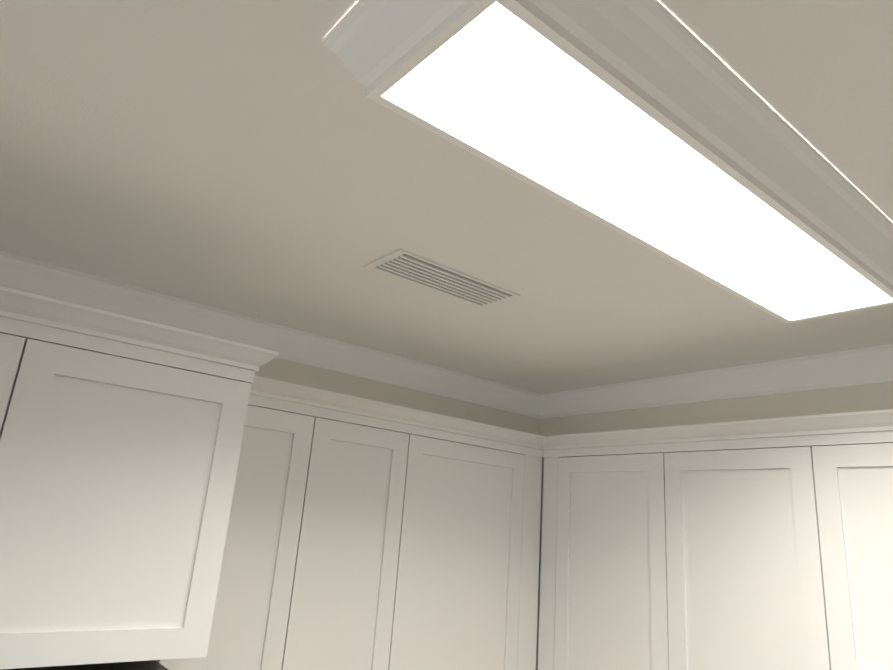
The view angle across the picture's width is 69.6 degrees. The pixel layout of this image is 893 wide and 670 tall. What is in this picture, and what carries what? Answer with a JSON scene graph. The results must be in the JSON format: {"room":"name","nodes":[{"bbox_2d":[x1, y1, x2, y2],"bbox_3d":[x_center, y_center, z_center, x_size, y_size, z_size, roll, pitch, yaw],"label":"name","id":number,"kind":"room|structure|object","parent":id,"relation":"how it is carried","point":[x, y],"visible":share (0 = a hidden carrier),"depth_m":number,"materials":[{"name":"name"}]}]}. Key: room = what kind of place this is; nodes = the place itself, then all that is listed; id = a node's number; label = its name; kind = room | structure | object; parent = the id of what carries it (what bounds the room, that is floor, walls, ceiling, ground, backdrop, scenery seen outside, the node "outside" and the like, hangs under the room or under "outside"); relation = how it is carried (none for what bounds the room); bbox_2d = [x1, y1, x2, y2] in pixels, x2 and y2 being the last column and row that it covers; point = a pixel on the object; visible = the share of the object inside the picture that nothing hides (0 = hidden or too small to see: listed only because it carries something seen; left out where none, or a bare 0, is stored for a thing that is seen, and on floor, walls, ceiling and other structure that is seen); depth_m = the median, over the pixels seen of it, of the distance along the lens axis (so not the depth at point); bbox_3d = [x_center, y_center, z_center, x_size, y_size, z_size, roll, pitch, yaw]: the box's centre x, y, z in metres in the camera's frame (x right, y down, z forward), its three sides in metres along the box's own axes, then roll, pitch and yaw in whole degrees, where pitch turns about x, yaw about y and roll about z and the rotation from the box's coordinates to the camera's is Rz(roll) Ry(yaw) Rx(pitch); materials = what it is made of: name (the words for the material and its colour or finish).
{"room":"kitchen","nodes":[
{"label":"kitchen","id":0,"kind":"room"},
{"bbox_2d":[0,316,539,448],"bbox_3d":[-2.344,0.805,0.654,7.120,2.740,0.120,17,-21,-36],"label":"wall","id":1,"kind":"structure","parent":0,"point":[306,375],"depth_m":2.49,"materials":[{"name":"beige paint"}]},
{"bbox_2d":[0,286,283,668],"bbox_3d":[-0.990,0.303,1.385,0.941,0.658,0.667,17,-21,-36],"label":"upper cabinet","id":2,"kind":"object","parent":1,"relation":"attached to","point":[119,461],"depth_m":1.27,"materials":[{"name":"white wood"}]},
{"bbox_2d":[0,250,539,418],"bbox_3d":[-0.558,0.027,2.213,2.470,0.098,0.068,17,-21,-36],"label":"crown molding","id":3,"kind":"structure","parent":1,"relation":"attached to","point":[17,272],"depth_m":2.15,"materials":[{"name":"white wood"}]},
{"bbox_2d":[155,394,394,669],"bbox_3d":[-0.498,0.765,1.918,0.735,1.068,0.323,17,-21,-36],"label":"upper cabinet","id":4,"kind":"object","parent":1,"relation":"attached to","point":[355,542],"depth_m":1.83,"materials":[{"name":"white wood"}]},
{"bbox_2d":[250,382,543,449],"bbox_3d":[-0.142,0.260,2.094,1.256,0.047,0.036,17,-21,-36],"label":"crown molding","id":5,"kind":"structure","parent":4,"relation":"on","point":[286,391],"depth_m":2.06,"materials":[{"name":"white wood"}]},
{"bbox_2d":[371,422,542,669],"bbox_3d":[-0.035,0.907,2.274,0.702,1.068,0.323,17,-21,-36],"label":"upper cabinet","id":6,"kind":"object","parent":1,"relation":"attached to","point":[459,576],"depth_m":2.18,"materials":[{"name":"white wood"}]},
{"bbox_2d":[0,0,892,393],"bbox_3d":[-0.023,-1.171,-1.577,7.120,0.100,7.120,17,-21,-36],"label":"ceiling","id":7,"kind":"structure","parent":0,"point":[266,160],"depth_m":1.27,"materials":[{"name":"white paint"}]},
{"bbox_2d":[363,248,519,308],"bbox_3d":[-0.005,-0.138,1.677,0.400,0.008,0.160,17,-21,-36],"label":"ceiling vent","id":8,"kind":"object","parent":7,"relation":"in","point":[406,266],"visible":1,"depth_m":1.65,"materials":[{"name":"silver metal"}]},
{"bbox_2d":[323,0,892,323],"bbox_3d":[0.433,-0.232,1.102,1.284,0.091,0.339,17,-21,-36],"label":"ceiling light","id":9,"kind":"object","parent":7,"relation":"attached to","point":[657,127],"visible":0.98,"depth_m":0.89,"materials":[{"name":"white plastic"}]},
{"bbox_2d":[539,382,892,450],"bbox_3d":[2.607,1.003,0.044,0.120,2.740,7.000,17,-21,-36],"label":"wall","id":10,"kind":"structure","parent":0,"point":[869,397],"depth_m":2.29,"materials":[{"name":"beige paint"}]},
{"bbox_2d":[536,449,571,669],"bbox_3d":[0.404,1.016,2.526,0.323,1.068,0.460,17,-21,-36],"label":"upper cabinet","id":11,"kind":"object","parent":10,"relation":"attached to","point":[556,482],"depth_m":2.35,"materials":[{"name":"white wood"}]},
{"bbox_2d":[568,434,859,669],"bbox_3d":[0.795,0.907,2.062,0.323,1.068,1.040,17,-21,-36],"label":"upper cabinet","id":12,"kind":"object","parent":10,"relation":"attached to","point":[774,553],"depth_m":1.91,"materials":[{"name":"white wood"}]},
{"bbox_2d":[540,344,892,418],"bbox_3d":[2.631,-0.281,0.366,0.068,0.098,7.000,17,-21,-36],"label":"crown molding","id":13,"kind":"structure","parent":10,"relation":"attached to","point":[861,366],"depth_m":2.27,"materials":[{"name":"white wood"}]},
{"bbox_2d":[836,431,892,669],"bbox_3d":[1.346,0.547,1.488,0.323,0.628,0.763,17,-21,-36],"label":"upper cabinet","id":14,"kind":"object","parent":10,"relation":"attached to","point":[866,458],"depth_m":1.61,"materials":[{"name":"white wood"}]},
{"bbox_2d":[544,409,892,449],"bbox_3d":[1.219,0.184,1.492,0.036,0.047,2.694,17,-21,-36],"label":"crown molding","id":15,"kind":"structure","parent":14,"relation":"on","point":[874,420],"depth_m":1.91,"materials":[{"name":"white wood"}]},
{"bbox_3d":[-0.231,1.543,-2.389,7.120,0.100,7.120,17,-21,-36],"label":"floor","id":16,"kind":"structure","parent":0,"visible":0},
{"bbox_2d":[0,660,167,669],"bbox_3d":[-1.018,1.481,0.939,0.876,1.807,0.822,17,-21,-36],"label":"refrigerator","id":17,"kind":"object","parent":16,"relation":"on","point":[146,665],"visible":0.14,"depth_m":1.42,"materials":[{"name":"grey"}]}
]}

